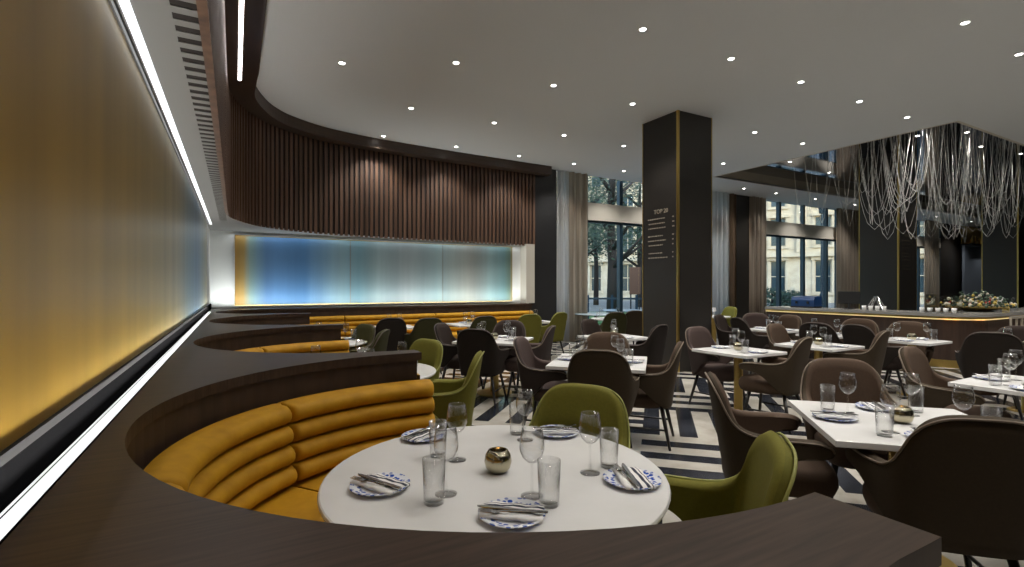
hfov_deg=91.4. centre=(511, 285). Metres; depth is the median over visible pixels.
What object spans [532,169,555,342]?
wall pier
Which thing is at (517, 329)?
armchair
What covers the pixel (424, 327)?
armchair
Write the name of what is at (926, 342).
dining table
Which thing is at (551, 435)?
plate
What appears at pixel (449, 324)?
dining table
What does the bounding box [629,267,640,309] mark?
sign board
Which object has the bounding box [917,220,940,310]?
window
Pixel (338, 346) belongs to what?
cushion
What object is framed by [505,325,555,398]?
armchair
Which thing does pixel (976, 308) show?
bowl
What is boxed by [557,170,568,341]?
curtain
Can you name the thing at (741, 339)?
tumbler
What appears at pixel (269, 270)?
wall panel
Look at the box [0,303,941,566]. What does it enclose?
ledge
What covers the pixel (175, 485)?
cushion
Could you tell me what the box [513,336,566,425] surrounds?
armchair
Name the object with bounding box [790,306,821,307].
drip tray
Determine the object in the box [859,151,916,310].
column
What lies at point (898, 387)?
bowl
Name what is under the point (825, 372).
armchair
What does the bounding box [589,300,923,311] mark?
pavement
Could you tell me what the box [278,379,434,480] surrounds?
cushion
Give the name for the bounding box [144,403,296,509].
cushion
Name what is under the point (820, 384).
tumbler
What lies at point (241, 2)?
light strip
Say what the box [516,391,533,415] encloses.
bowl
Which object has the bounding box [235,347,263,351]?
cushion
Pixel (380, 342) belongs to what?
armchair
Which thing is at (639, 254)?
street tree
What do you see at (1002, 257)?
column
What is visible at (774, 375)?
armchair
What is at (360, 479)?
fork
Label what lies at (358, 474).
knife
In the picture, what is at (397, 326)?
armchair
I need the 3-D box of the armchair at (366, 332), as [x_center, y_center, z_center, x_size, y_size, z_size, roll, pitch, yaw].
[-2.073,0.947,6.278,0.615,0.912,0.632,0,0,40]
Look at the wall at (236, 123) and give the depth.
9.56 m
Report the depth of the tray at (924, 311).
8.81 m
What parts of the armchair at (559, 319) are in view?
backrest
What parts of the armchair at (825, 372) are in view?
leg, backrest, seat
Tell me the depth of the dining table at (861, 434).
2.53 m
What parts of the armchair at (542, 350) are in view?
leg, seat, leg, backrest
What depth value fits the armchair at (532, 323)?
8.83 m
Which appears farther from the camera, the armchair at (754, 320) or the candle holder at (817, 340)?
the armchair at (754, 320)
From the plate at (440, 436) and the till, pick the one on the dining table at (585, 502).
the plate at (440, 436)
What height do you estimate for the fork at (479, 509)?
0.007 m
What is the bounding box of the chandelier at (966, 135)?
[793,124,1023,241]
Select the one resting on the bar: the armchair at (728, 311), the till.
the till
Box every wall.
[207,0,534,245]
[207,225,209,305]
[210,230,520,308]
[939,223,975,310]
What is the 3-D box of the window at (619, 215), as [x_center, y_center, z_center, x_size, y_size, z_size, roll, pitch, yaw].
[3.813,-0.820,14.039,6.363,4.060,0.200,0,0,-29]
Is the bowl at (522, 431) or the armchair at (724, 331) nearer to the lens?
the bowl at (522, 431)
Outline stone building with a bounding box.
[588,176,924,303]
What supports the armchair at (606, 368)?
on the floor
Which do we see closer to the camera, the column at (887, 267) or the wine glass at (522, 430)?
the wine glass at (522, 430)
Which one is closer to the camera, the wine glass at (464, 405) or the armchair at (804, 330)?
the wine glass at (464, 405)
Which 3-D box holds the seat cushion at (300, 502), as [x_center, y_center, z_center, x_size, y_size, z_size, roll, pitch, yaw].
[-0.932,1.020,1.920,0.508,0.160,0.964,0,0,-4]
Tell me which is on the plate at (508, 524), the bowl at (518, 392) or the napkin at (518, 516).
the napkin at (518, 516)
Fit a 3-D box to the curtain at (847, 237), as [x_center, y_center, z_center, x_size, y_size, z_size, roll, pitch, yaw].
[12.494,-0.728,18.565,1.489,4.225,0.149,0,0,-29]
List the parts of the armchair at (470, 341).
backrest, leg, seat, leg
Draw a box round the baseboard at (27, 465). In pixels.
[0,304,210,512]
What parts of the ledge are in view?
curved panel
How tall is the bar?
0.930 m
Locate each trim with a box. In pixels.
[0,306,207,466]
[196,0,228,214]
[225,0,551,175]
[237,140,532,221]
[521,244,534,302]
[714,121,1023,218]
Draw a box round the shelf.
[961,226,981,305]
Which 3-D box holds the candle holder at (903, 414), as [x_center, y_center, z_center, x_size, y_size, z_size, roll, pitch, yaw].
[1.991,0.657,2.555,0.104,0.086,0.104,0,0,-29]
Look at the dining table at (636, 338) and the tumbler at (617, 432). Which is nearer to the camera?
the tumbler at (617, 432)
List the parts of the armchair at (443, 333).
leg, backrest, seat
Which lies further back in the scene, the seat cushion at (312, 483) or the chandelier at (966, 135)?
the chandelier at (966, 135)
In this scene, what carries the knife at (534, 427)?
on the napkin at (546, 431)
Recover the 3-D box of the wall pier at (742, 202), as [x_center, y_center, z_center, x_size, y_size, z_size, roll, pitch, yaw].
[7.256,-0.725,15.913,1.556,4.250,0.300,0,0,-29]
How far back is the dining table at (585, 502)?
1.75 m
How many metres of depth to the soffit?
2.54 m
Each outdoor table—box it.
[575,312,607,321]
[602,309,641,312]
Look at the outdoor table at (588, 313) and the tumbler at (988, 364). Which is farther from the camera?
the outdoor table at (588, 313)
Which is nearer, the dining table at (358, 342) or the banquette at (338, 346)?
the banquette at (338, 346)
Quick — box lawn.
[589,312,626,324]
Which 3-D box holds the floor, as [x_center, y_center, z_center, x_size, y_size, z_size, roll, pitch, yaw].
[14.550,1.450,12.324,38.600,0.100,13.850,0,0,-29]
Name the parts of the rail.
rail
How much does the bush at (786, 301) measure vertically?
1.668 m
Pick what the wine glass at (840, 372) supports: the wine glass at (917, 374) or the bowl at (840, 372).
the bowl at (840, 372)
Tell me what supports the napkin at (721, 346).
on the plate
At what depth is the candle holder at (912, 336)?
6.43 m
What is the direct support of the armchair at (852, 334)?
on the floor
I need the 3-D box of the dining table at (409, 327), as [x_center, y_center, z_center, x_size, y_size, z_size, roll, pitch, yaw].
[-2.022,1.050,8.598,0.680,0.700,0.680,0,0,-29]
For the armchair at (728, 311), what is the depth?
11.87 m
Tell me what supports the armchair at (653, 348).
on the floor
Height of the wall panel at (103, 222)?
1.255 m
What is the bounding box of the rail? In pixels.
[1009,315,1023,325]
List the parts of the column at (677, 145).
corner trim, corner trim, corner trim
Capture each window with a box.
[556,172,641,312]
[766,202,835,307]
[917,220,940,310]
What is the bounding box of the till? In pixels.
[838,291,859,308]
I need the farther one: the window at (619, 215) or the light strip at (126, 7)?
the window at (619, 215)
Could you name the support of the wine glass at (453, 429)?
on the dining table at (585, 502)
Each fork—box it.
[350,476,396,487]
[478,508,543,513]
[545,424,575,426]
[612,463,635,485]
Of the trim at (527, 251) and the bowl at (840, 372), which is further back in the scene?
the trim at (527, 251)
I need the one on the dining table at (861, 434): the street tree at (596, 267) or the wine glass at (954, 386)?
the wine glass at (954, 386)
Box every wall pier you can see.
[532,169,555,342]
[736,195,748,317]
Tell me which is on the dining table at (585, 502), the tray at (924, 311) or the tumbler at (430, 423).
the tumbler at (430, 423)
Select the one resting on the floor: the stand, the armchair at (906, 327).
the armchair at (906, 327)
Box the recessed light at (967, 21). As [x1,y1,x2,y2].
[959,20,970,25]
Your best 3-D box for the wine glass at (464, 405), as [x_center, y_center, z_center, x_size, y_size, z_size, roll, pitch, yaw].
[-0.221,0.587,2.011,0.085,0.226,0.085,0,0,-29]
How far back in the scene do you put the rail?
8.29 m
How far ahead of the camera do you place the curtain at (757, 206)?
15.95 m
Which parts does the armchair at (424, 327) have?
backrest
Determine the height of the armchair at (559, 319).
0.912 m
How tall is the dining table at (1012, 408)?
0.700 m
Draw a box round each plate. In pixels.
[349,472,409,495]
[401,428,444,441]
[478,497,545,528]
[535,425,578,437]
[603,468,661,489]
[812,411,856,421]
[855,402,891,411]
[904,430,911,435]
[973,376,1009,380]
[1009,385,1023,390]
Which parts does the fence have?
rail, post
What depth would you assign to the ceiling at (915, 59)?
6.67 m
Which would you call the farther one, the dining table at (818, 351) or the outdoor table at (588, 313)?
the outdoor table at (588, 313)
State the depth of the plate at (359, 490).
1.70 m
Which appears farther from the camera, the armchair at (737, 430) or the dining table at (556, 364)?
the dining table at (556, 364)
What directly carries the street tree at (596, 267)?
on the pavement
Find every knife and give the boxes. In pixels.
[357,473,401,488]
[403,426,439,437]
[477,505,547,512]
[534,427,579,427]
[622,463,639,486]
[810,410,857,414]
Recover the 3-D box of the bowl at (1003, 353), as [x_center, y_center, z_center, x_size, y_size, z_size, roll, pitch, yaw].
[3.501,0.533,3.513,0.085,0.118,0.085,0,0,-29]
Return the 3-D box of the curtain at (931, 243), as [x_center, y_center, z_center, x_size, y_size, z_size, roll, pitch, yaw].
[18.347,-0.728,21.809,1.261,4.225,0.149,0,0,-29]
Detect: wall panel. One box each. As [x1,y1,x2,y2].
[0,0,206,451]
[235,235,511,305]
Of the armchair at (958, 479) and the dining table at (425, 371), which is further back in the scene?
the dining table at (425, 371)
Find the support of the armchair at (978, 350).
on the floor
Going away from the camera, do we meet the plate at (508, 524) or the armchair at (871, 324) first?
the plate at (508, 524)
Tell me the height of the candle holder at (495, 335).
0.086 m
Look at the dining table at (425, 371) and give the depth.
4.14 m
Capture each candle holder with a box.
[484,447,511,474]
[491,333,497,339]
[733,342,743,350]
[813,337,823,344]
[889,405,913,424]
[907,333,916,339]
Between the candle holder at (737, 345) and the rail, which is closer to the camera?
the candle holder at (737, 345)
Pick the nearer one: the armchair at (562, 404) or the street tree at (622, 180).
the armchair at (562, 404)
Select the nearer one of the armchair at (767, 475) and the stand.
the armchair at (767, 475)
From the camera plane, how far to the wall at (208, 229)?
8.38 m
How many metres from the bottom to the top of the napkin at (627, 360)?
0.016 m
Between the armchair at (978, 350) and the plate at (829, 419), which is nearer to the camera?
the plate at (829, 419)
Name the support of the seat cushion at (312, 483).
on the banquette at (275, 458)
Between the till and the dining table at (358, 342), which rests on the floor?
the dining table at (358, 342)
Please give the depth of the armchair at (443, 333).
6.46 m
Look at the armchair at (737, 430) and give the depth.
2.57 m
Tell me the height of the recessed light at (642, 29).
0.005 m
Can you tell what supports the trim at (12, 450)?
attached to the wall at (208, 229)
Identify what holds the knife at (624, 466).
on the napkin at (639, 476)
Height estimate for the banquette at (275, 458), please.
0.844 m
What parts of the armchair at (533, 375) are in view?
leg, leg, backrest, seat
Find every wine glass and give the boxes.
[433,425,458,498]
[446,404,466,462]
[516,391,533,441]
[519,427,544,500]
[579,411,600,476]
[838,372,856,413]
[880,384,901,433]
[901,373,920,416]
[952,384,974,410]
[1002,353,1018,385]
[1008,349,1023,380]
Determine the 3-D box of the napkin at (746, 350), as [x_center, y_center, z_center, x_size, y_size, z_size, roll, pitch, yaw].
[2.576,0.684,5.253,0.108,0.016,0.190,0,0,-35]
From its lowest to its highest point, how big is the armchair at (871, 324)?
0.912 m
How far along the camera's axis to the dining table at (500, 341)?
6.51 m
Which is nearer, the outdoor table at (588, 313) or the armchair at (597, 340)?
the armchair at (597, 340)
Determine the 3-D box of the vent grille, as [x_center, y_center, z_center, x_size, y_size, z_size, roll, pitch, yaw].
[-1.988,-0.982,3.271,0.090,0.007,9.650,0,0,-29]
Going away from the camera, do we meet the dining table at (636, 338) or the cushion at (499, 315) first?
the dining table at (636, 338)
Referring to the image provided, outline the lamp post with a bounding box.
[818,208,822,306]
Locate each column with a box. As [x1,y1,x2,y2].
[642,110,711,371]
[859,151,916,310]
[982,183,1023,307]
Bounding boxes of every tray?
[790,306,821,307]
[924,311,963,312]
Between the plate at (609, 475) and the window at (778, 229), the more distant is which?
the window at (778, 229)
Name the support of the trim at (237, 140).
attached to the wall at (236, 123)
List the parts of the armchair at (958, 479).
seat, leg, leg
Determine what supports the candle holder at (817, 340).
on the dining table at (818, 351)
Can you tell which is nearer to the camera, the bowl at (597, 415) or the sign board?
the bowl at (597, 415)
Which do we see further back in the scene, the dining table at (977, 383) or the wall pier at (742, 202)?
the wall pier at (742, 202)
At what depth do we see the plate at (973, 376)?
3.69 m
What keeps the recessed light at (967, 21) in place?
in the ceiling at (915, 59)
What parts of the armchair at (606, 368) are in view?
backrest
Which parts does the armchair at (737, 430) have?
seat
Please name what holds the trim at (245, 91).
attached to the wall at (236, 123)
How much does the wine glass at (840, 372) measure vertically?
0.226 m
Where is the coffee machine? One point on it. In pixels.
(796, 301)
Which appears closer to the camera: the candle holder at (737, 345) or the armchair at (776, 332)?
the candle holder at (737, 345)
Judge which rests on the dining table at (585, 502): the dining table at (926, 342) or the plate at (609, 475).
the plate at (609, 475)
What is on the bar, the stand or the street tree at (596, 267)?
the stand
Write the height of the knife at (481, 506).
0.003 m
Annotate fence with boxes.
[588,295,641,318]
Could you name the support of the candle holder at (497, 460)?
on the dining table at (585, 502)
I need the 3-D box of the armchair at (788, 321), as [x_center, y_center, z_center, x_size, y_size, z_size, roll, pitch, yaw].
[4.515,0.947,8.465,0.632,0.912,0.615,0,0,-23]
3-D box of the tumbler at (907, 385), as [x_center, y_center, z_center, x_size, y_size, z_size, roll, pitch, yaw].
[2.241,0.627,2.775,0.075,0.145,0.075,0,0,-29]
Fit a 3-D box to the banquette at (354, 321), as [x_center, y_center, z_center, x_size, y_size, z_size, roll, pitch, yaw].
[-2.125,0.978,9.624,6.205,0.844,1.004,0,0,-35]
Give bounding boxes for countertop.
[765,306,1023,316]
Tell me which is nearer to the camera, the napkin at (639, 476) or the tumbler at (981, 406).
the napkin at (639, 476)
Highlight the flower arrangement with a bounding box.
[940,291,1016,311]
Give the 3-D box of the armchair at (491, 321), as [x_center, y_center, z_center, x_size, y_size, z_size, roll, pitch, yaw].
[-0.577,0.947,8.518,0.615,0.912,0.632,0,0,-29]
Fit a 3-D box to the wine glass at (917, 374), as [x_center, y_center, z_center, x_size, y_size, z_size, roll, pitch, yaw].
[2.166,0.587,2.713,0.085,0.226,0.085,0,0,-29]
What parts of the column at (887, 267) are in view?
corner trim, corner trim, corner trim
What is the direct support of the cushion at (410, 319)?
on the banquette at (354, 321)
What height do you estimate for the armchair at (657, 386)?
0.912 m
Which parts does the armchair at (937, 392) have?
seat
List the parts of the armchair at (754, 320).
backrest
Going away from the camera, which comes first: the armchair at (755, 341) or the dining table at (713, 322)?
the armchair at (755, 341)
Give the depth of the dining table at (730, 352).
5.41 m
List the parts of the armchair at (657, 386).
seat, backrest, leg, leg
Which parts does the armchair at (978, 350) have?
backrest, leg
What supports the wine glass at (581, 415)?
on the dining table at (585, 502)
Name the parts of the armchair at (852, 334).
backrest, seat, leg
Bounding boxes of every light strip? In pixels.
[0,312,210,544]
[118,0,211,224]
[238,0,243,80]
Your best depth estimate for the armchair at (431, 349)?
4.56 m
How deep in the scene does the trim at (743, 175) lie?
14.50 m
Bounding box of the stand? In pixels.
[866,296,886,309]
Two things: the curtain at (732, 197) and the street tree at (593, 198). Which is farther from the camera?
the street tree at (593, 198)
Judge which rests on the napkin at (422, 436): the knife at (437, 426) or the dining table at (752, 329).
the knife at (437, 426)
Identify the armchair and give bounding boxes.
[349,324,375,350]
[349,329,389,352]
[374,318,406,350]
[404,318,441,373]
[409,338,442,378]
[430,350,484,428]
[434,322,483,388]
[456,328,509,406]
[457,316,496,334]
[483,320,525,390]
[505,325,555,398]
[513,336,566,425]
[518,314,541,342]
[529,383,630,448]
[539,312,567,360]
[567,349,639,447]
[580,319,628,343]
[582,332,631,355]
[599,312,626,333]
[626,310,641,344]
[629,324,668,364]
[630,341,683,450]
[664,430,797,520]
[685,326,747,407]
[704,371,838,497]
[714,314,755,361]
[716,306,736,337]
[730,317,771,373]
[738,336,812,433]
[743,313,770,361]
[756,314,801,358]
[766,323,823,395]
[799,322,843,358]
[800,358,898,497]
[823,330,890,376]
[838,318,878,341]
[842,324,905,395]
[844,415,1023,566]
[884,321,933,383]
[898,346,1012,418]
[955,331,1023,418]
[996,326,1023,404]
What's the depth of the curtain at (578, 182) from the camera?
12.56 m
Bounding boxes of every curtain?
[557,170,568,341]
[569,172,587,341]
[712,191,728,314]
[729,194,735,306]
[749,196,766,314]
[836,208,858,308]
[924,220,939,310]
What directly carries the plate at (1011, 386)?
on the dining table at (977, 383)
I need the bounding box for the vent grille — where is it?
[169,0,226,220]
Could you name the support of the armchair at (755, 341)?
on the floor
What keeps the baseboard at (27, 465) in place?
attached to the wall at (208, 229)
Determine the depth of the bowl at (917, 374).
2.70 m
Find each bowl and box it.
[446,404,466,432]
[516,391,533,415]
[519,427,544,463]
[579,411,600,443]
[838,372,856,393]
[880,384,901,409]
[901,373,920,394]
[945,306,1008,311]
[1002,353,1018,369]
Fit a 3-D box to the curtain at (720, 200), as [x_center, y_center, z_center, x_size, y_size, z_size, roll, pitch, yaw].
[6.251,-0.728,15.105,0.941,4.225,0.150,0,0,-29]
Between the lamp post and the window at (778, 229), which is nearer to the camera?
the window at (778, 229)
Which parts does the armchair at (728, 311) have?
backrest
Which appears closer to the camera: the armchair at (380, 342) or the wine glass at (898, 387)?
the wine glass at (898, 387)
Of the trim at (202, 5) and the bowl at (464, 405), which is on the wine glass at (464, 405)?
the bowl at (464, 405)
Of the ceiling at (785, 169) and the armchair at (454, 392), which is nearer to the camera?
the armchair at (454, 392)
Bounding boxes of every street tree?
[588,176,637,304]
[588,176,641,312]
[588,179,632,270]
[591,178,641,306]
[604,180,641,246]
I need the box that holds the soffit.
[113,0,521,244]
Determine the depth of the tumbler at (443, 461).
1.60 m
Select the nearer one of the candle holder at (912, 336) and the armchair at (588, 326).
the candle holder at (912, 336)
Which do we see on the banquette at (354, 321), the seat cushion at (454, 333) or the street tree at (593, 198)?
the seat cushion at (454, 333)
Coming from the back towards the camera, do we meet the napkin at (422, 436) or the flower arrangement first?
the flower arrangement
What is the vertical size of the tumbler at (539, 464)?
0.145 m
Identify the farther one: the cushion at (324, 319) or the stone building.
the stone building
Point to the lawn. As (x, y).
(590, 317)
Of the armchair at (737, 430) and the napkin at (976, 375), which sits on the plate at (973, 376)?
the napkin at (976, 375)
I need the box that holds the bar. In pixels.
[765,306,1023,368]
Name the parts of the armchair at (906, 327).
leg, leg, backrest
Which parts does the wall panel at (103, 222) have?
panel frame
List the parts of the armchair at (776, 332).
backrest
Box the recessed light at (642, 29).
[638,27,646,31]
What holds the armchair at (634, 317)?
on the floor
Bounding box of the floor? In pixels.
[439,332,1023,566]
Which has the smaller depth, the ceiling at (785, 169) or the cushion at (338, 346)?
the cushion at (338, 346)
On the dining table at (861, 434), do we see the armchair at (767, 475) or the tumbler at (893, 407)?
the tumbler at (893, 407)
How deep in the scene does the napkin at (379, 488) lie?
1.72 m
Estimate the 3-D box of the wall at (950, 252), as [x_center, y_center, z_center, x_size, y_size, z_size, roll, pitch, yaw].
[23.698,-0.725,25.084,10.224,4.250,0.200,0,0,-29]
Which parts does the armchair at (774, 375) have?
leg, seat, leg, backrest, leg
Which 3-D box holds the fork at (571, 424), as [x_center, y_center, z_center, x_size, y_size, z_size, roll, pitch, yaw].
[0.210,0.670,2.391,0.198,0.007,0.023,0,0,-10]
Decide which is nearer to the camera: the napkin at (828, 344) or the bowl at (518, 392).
the bowl at (518, 392)
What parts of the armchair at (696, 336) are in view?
leg, backrest, seat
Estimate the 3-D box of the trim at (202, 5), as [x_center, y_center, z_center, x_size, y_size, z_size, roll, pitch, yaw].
[-1.145,-0.944,1.880,0.045,0.012,10.800,0,0,-29]
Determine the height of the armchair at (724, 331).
0.912 m
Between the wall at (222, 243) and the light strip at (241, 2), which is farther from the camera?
the wall at (222, 243)
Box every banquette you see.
[144,379,434,521]
[235,340,419,379]
[310,311,532,349]
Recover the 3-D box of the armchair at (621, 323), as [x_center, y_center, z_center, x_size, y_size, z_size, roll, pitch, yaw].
[1.909,0.947,9.711,0.615,0.912,0.632,0,0,-11]
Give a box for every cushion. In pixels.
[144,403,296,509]
[167,483,184,490]
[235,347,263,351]
[251,486,324,521]
[259,340,349,352]
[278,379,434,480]
[290,468,332,491]
[310,316,344,335]
[344,313,434,335]
[434,311,532,330]
[452,331,457,338]
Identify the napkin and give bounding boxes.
[350,473,410,495]
[401,429,444,442]
[478,501,543,522]
[536,426,578,434]
[611,467,654,490]
[627,360,642,361]
[711,345,730,347]
[746,350,768,352]
[813,412,858,420]
[827,344,848,346]
[859,401,889,410]
[972,374,1010,380]
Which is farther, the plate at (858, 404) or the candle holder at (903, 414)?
the plate at (858, 404)
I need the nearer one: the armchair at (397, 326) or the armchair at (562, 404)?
the armchair at (562, 404)
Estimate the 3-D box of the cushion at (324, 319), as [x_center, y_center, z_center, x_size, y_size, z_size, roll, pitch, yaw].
[-3.782,0.753,8.915,1.553,0.394,0.243,0,0,-34]
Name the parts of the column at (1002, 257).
corner trim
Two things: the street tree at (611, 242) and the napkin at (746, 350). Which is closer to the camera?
the napkin at (746, 350)
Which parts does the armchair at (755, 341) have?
backrest, seat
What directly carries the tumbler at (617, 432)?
on the dining table at (585, 502)
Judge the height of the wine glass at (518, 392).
0.226 m
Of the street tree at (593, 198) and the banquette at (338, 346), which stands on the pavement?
the street tree at (593, 198)
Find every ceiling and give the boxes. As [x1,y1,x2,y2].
[256,0,1023,227]
[743,122,1023,211]
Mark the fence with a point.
(636, 298)
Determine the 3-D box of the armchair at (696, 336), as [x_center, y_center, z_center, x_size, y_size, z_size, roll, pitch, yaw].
[2.394,0.947,5.850,0.615,0.912,0.632,0,0,-32]
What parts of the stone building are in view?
pane, pane, pane, pane, pane, pane, pane, pane, pane, pane, pane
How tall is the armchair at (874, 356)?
0.912 m
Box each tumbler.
[422,454,445,506]
[429,418,446,458]
[509,403,524,435]
[537,456,560,508]
[599,428,618,469]
[741,339,748,353]
[820,384,835,410]
[875,403,894,437]
[907,385,923,413]
[980,404,1002,416]
[988,364,1002,385]
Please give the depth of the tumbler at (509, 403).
2.35 m
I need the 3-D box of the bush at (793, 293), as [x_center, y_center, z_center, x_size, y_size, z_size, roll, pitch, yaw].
[15.584,0.883,28.006,2.224,1.442,2.235,0,0,-29]
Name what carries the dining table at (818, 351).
on the floor
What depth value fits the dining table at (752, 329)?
7.93 m
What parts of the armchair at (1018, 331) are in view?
leg, backrest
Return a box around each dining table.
[317,425,670,531]
[341,337,366,346]
[375,325,413,329]
[417,363,435,378]
[446,323,470,328]
[452,336,533,396]
[545,353,646,373]
[577,334,647,340]
[591,317,603,320]
[692,345,786,409]
[712,316,729,341]
[750,328,798,332]
[774,342,864,359]
[788,400,966,566]
[888,337,951,395]
[948,373,1023,396]
[1007,396,1023,412]
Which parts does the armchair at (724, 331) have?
backrest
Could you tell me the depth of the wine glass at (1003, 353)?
3.52 m
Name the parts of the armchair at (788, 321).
backrest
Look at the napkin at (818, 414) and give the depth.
2.62 m
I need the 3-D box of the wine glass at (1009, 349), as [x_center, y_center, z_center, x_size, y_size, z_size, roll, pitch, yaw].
[3.743,0.587,3.716,0.085,0.226,0.085,0,0,-29]
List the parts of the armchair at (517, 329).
backrest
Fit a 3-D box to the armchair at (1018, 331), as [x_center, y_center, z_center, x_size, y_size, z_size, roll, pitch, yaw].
[6.115,0.947,5.942,0.615,0.912,0.632,0,0,37]
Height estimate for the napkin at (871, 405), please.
0.016 m
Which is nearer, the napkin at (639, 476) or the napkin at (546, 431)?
the napkin at (639, 476)
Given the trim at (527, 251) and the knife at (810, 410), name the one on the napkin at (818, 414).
the knife at (810, 410)
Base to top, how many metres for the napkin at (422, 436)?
0.016 m
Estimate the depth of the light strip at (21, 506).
1.15 m
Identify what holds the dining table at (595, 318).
on the floor
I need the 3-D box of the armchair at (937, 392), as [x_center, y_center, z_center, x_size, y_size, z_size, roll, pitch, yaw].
[3.396,0.947,3.846,0.615,0.912,0.632,0,0,-35]
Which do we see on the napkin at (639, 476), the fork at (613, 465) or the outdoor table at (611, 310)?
the fork at (613, 465)
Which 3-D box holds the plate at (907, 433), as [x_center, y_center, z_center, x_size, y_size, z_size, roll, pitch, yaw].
[1.908,0.692,2.267,0.206,0.017,0.206,0,0,16]
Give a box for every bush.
[766,287,791,305]
[770,289,799,305]
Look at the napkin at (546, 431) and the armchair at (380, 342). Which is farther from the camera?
the armchair at (380, 342)
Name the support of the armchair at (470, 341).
on the floor
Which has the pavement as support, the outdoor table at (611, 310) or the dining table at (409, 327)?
the outdoor table at (611, 310)
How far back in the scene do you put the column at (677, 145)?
8.33 m

